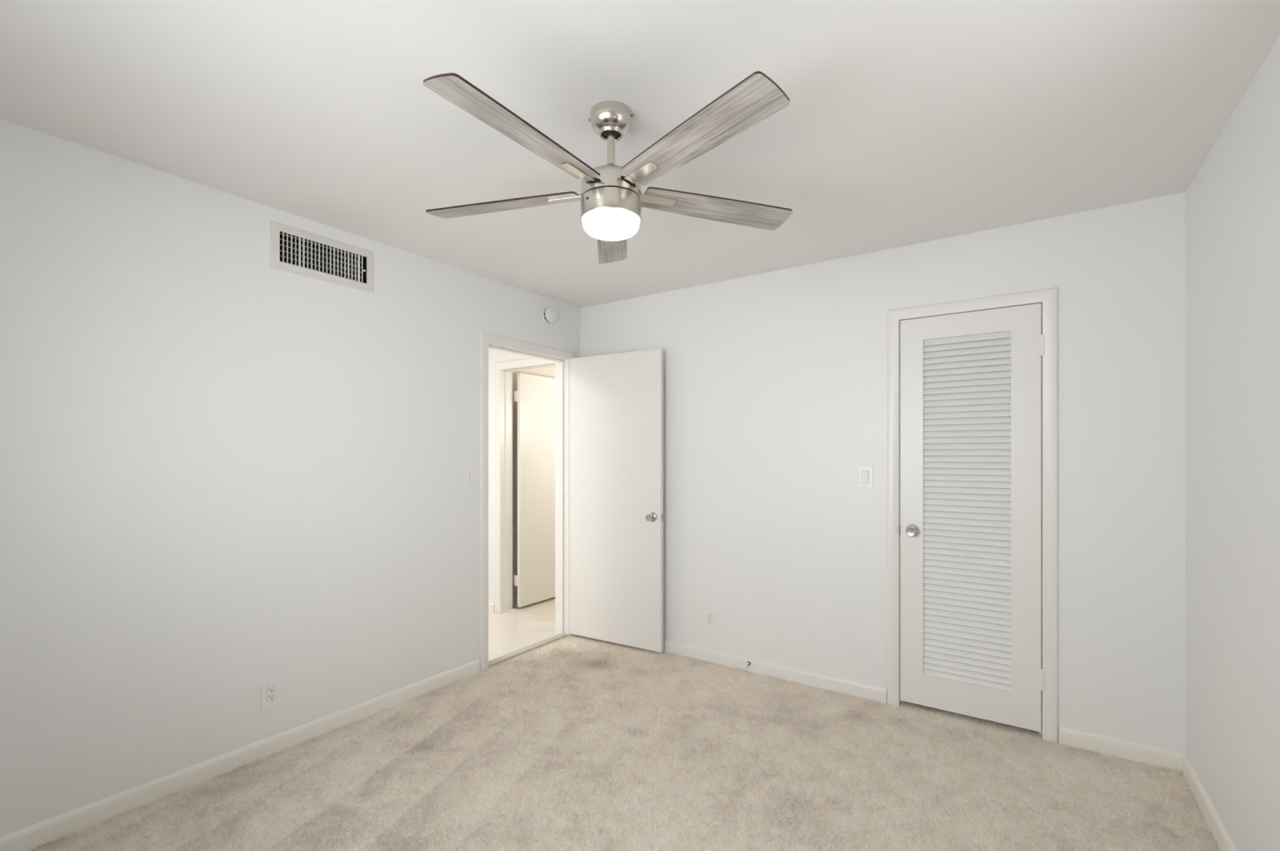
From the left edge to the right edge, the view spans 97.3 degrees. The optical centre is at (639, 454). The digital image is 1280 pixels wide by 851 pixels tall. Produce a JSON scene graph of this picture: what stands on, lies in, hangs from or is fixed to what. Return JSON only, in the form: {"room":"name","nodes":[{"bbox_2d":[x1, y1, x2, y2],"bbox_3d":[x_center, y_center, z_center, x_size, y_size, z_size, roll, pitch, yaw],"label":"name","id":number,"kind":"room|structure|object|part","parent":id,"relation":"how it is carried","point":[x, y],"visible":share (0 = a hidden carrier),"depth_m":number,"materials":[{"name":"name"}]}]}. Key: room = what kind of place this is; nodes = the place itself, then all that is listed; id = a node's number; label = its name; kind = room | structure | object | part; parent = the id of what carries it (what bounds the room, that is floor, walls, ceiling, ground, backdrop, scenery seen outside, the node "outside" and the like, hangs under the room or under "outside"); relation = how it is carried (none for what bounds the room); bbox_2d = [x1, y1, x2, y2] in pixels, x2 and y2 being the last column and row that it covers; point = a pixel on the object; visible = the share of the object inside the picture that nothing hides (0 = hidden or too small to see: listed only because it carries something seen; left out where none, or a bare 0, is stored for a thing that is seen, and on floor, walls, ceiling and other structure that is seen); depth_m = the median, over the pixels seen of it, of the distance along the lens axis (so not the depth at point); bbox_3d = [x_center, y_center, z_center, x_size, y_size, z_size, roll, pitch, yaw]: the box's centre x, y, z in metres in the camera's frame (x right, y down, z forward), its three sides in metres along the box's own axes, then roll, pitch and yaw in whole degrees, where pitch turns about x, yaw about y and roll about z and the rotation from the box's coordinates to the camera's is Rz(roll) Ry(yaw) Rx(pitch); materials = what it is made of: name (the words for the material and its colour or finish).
{"room":"empty bedroom","nodes":[
{"label":"empty bedroom","id":0,"kind":"room"},
{"bbox_2d":[0,118,580,837],"bbox_3d":[-1.563,0.120,2.760,0.120,2.460,3.750,0,0,34],"label":"wall","id":1,"kind":"structure","parent":0,"point":[224,473],"depth_m":2.32,"materials":[{"name":"paint"}]},
{"bbox_2d":[0,659,479,850],"bbox_3d":[-1.747,1.302,2.374,0.014,0.081,2.666,0,0,34],"label":"baseboard","id":2,"kind":"structure","parent":1,"relation":"attached to","point":[80,819],"depth_m":2.32,"materials":[{"name":"white wood"}]},
{"bbox_2d":[262,677,280,710],"bbox_3d":[-1.649,1.068,2.523,0.006,0.122,0.078,0,0,34],"label":"wall outlet","id":3,"kind":"object","parent":1,"relation":"attached to","point":[271,690],"visible":1,"depth_m":2.52,"materials":[{"name":"white plastic"}]},
{"bbox_2d":[266,684,275,702],"bbox_3d":[-1.649,1.068,2.523,0.006,0.068,0.034,0,0,34],"label":"receptacle","id":4,"kind":"object","parent":3,"relation":"attached to","point":[271,689],"depth_m":2.52,"materials":[{"name":"white plastic"}]},
{"bbox_2d":[270,220,373,293],"bbox_3d":[-1.559,-0.944,2.749,0.130,0.212,0.484,0,0,34],"label":"air vent","id":5,"kind":"object","parent":1,"relation":"in","point":[295,251],"visible":0.98,"depth_m":2.73,"materials":[{"name":"white metal"}]},
{"bbox_2d":[466,466,477,487],"bbox_3d":[-1.021,0.133,3.434,0.010,0.122,0.078,0,0,34],"label":"light switch","id":6,"kind":"object","parent":1,"relation":"attached to","point":[472,472],"visible":1,"depth_m":3.43,"materials":[{"name":"white plastic"}]},
{"bbox_2d":[480,332,574,671],"bbox_3d":[-0.793,0.291,3.881,0.153,2.103,0.872,0,0,34],"label":"door frame","id":7,"kind":"structure","parent":1,"relation":"attached to","point":[561,357],"depth_m":4.15,"materials":[{"name":"white wood"}]},
{"bbox_3d":[-0.849,0.291,3.920,0.016,2.103,0.872,0,0,34],"label":"casing","id":8,"kind":"part","parent":7,"relation":"part of","materials":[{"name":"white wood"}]},
{"bbox_2d":[488,633,567,667],"bbox_3d":[-0.770,1.333,3.865,0.056,0.018,0.752,0,0,34],"label":"threshold","id":9,"kind":"object","parent":1,"relation":"in","point":[508,656],"depth_m":3.84,"materials":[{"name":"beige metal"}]},
{"bbox_2d":[542,306,556,324],"bbox_3d":[-0.633,-0.982,3.969,0.043,0.122,0.122,0,0,34],"label":"smoke detector","id":10,"kind":"object","parent":1,"relation":"attached to","point":[548,314],"visible":1,"depth_m":3.95,"materials":[{"name":"white plastic"}]},
{"bbox_2d":[488,596,559,661],"bbox_3d":[-0.779,1.361,4.254,2.320,0.058,4.800,0,0,34],"label":"floor","id":11,"kind":"structure","parent":0,"point":[508,633],"depth_m":4.30,"materials":[{"name":"tile"}]},
{"bbox_2d":[506,608,555,623],"bbox_3d":[-0.824,1.334,4.609,0.716,0.032,0.085,0,0,34],"label":"threshold","id":12,"kind":"object","parent":11,"relation":"on","point":[540,617],"visible":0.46,"depth_m":4.64,"materials":[{"name":"stone"}]},
{"bbox_2d":[512,366,555,605],"bbox_3d":[-0.594,0.120,5.831,0.100,2.460,2.190,0,0,34],"label":"wall","id":13,"kind":"structure","parent":0,"point":[549,372],"depth_m":5.00,"materials":[{"name":"white paint"}]},
{"bbox_2d":[0,0,1279,308],"bbox_3d":[-0.102,-1.160,1.829,3.582,0.100,3.870,0,0,34],"label":"ceiling","id":14,"kind":"structure","parent":0,"point":[904,122],"depth_m":1.79,"materials":[{"name":"paint"}]},
{"bbox_2d":[422,71,792,264],"bbox_3d":[-0.119,-0.912,1.791,1.290,0.396,1.237,0,0,34],"label":"ceiling fan","id":15,"kind":"object","parent":14,"relation":"hanging from","point":[611,199],"visible":1,"depth_m":1.73,"materials":[{"name":"grey wood"}]},
{"bbox_3d":[-0.469,-0.857,1.937,0.554,0.006,0.124,0,12,16],"label":"blade","id":16,"kind":"part","parent":15,"relation":"part of","materials":[{"name":"grey wood"}]},
{"bbox_3d":[-0.310,-0.857,1.508,0.124,0.006,0.554,14,8,33],"label":"blade","id":17,"kind":"part","parent":15,"relation":"part of","materials":[{"name":"grey wood"}]},
{"bbox_3d":[-0.094,-0.742,1.831,0.184,0.056,0.184,0,0,34],"label":"lamp shade","id":18,"kind":"part","parent":15,"relation":"part of","materials":[{"name":"white glass"}]},
{"bbox_3d":[-0.110,-0.857,2.220,0.124,0.006,0.554,-12,0,-2],"label":"blade","id":19,"kind":"part","parent":15,"relation":"part of","materials":[{"name":"grey wood"}]},
{"bbox_3d":[0.147,-0.857,1.526,0.124,0.007,0.554,15,-9,-37],"label":"blade","id":20,"kind":"part","parent":15,"relation":"part of","materials":[{"name":"grey wood"}]},
{"bbox_3d":[0.271,-0.857,1.967,0.554,0.006,0.124,0,-12,-20],"label":"blade","id":21,"kind":"part","parent":15,"relation":"part of","materials":[{"name":"grey wood"}]},
{"bbox_2d":[488,191,1185,753],"bbox_3d":[0.459,0.120,3.707,4.782,2.460,0.140,0,0,34],"label":"wall","id":22,"kind":"structure","parent":0,"point":[775,383],"depth_m":3.09,"materials":[{"name":"paint"}]},
{"bbox_2d":[488,602,494,612],"bbox_3d":[-1.395,1.302,4.887,0.389,0.081,0.014,0,0,34],"label":"baseboard","id":23,"kind":"structure","parent":22,"relation":"attached to","point":[491,606],"depth_m":4.79,"materials":[{"name":"white wood"}]},
{"bbox_2d":[494,357,555,613],"bbox_3d":[-0.842,0.273,4.584,0.854,2.114,0.146,0,0,34],"label":"door frame","id":24,"kind":"structure","parent":22,"relation":"attached to","point":[504,371],"depth_m":4.76,"materials":[{"name":"white wood"}]},
{"bbox_2d":[513,373,555,607],"bbox_3d":[-0.864,0.303,5.141,0.072,2.015,0.714,0,0,34],"label":"door","id":25,"kind":"structure","parent":22,"relation":"in","point":[535,396],"depth_m":5.00,"materials":[{"name":"wood"}]},
{"bbox_2d":[569,348,663,652],"bbox_3d":[-0.186,0.304,3.965,0.788,2.028,0.150,0,0,31],"label":"door","id":26,"kind":"structure","parent":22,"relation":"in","point":[616,517],"depth_m":3.94,"materials":[{"name":"wood"}]},
{"bbox_3d":[0.069,0.418,3.761,0.066,0.066,0.064,0,0,31],"label":"knob","id":27,"kind":"part","parent":26,"relation":"part of","materials":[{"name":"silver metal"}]},
{"bbox_2d":[704,608,715,630],"bbox_3d":[0.451,1.064,3.647,0.078,0.122,0.006,0,0,34],"label":"wall outlet","id":28,"kind":"object","parent":22,"relation":"attached to","point":[709,615],"visible":1,"depth_m":3.64,"materials":[{"name":"white plastic"}]},
{"bbox_2d":[706,613,711,625],"bbox_3d":[0.451,1.064,3.647,0.034,0.068,0.006,0,0,34],"label":"receptacle","id":29,"kind":"object","parent":28,"relation":"attached to","point":[708,615],"depth_m":3.65,"materials":[{"name":"white plastic"}]},
{"bbox_2d":[662,639,886,703],"bbox_3d":[0.734,1.302,3.449,1.446,0.081,0.014,0,0,34],"label":"baseboard","id":30,"kind":"structure","parent":22,"relation":"attached to","point":[875,693],"depth_m":3.37,"materials":[{"name":"white wood"}]},
{"bbox_2d":[857,466,872,488],"bbox_3d":[1.241,0.122,3.103,0.078,0.122,0.010,0,0,34],"label":"light switch","id":31,"kind":"object","parent":22,"relation":"attached to","point":[864,473],"visible":1,"depth_m":3.10,"materials":[{"name":"white plastic"}]},
{"bbox_2d":[900,303,1044,732],"bbox_3d":[1.637,0.297,2.819,0.626,2.026,0.099,0,0,34],"label":"door","id":32,"kind":"structure","parent":22,"relation":"in","point":[971,437],"depth_m":2.83,"materials":[{"name":"wood"}]},
{"bbox_3d":[1.421,0.400,2.947,0.066,0.066,0.064,0,0,34],"label":"knob","id":33,"kind":"part","parent":32,"relation":"part of","materials":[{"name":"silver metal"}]},
{"bbox_3d":[1.647,0.274,2.850,0.388,1.753,0.019,0,0,34],"label":"louver panel","id":34,"kind":"part","parent":32,"relation":"part of","materials":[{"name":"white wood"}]},
{"bbox_2d":[887,287,1057,743],"bbox_3d":[1.670,0.281,2.877,0.742,2.122,0.136,0,0,34],"label":"door frame","id":35,"kind":"structure","parent":22,"relation":"attached to","point":[1048,298],"depth_m":2.69,"materials":[{"name":"white wood"}]},
{"bbox_3d":[1.387,0.400,3.019,0.010,0.050,0.043,0,0,34],"label":"strike plate","id":36,"kind":"part","parent":35,"relation":"part of","materials":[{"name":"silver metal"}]},
{"bbox_2d":[1058,725,1186,773],"bbox_3d":[2.122,1.302,2.496,0.430,0.081,0.014,0,0,34],"label":"baseboard","id":37,"kind":"structure","parent":22,"relation":"attached to","point":[1159,757],"depth_m":2.48,"materials":[{"name":"white wood"}]},
{"bbox_2d":[924,337,1005,371],"bbox_3d":[2.033,0.115,3.154,1.562,2.550,0.730,0,0,34],"label":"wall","id":38,"kind":"structure","parent":0,"point":[1005,338],"depth_m":3.51,"materials":[{"name":"paint"}]},
{"bbox_2d":[1185,35,1279,850],"bbox_3d":[1.291,0.120,0.800,0.120,2.460,3.750,0,0,34],"label":"wall","id":39,"kind":"structure","parent":0,"point":[1233,201],"depth_m":1.82,"materials":[{"name":"paint"}]},
{"bbox_2d":[1182,755,1236,850],"bbox_3d":[1.266,1.302,0.882,0.014,0.081,3.618,0,0,34],"label":"baseboard","id":40,"kind":"structure","parent":39,"relation":"attached to","point":[1224,843],"depth_m":2.05,"materials":[{"name":"white wood"}]},
{"bbox_3d":[-0.076,1.366,1.885,3.362,0.048,3.750,0,0,34],"label":"floor","id":41,"kind":"structure","parent":0,"visible":0},
{"bbox_2d":[23,634,1219,850],"bbox_3d":[-0.076,1.341,1.874,3.341,0.001,3.726,0,0,34],"label":"carpet","id":42,"kind":"object","parent":41,"relation":"on","point":[575,743],"visible":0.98,"depth_m":2.29,"materials":[{"name":"beige carpet"}]}
]}

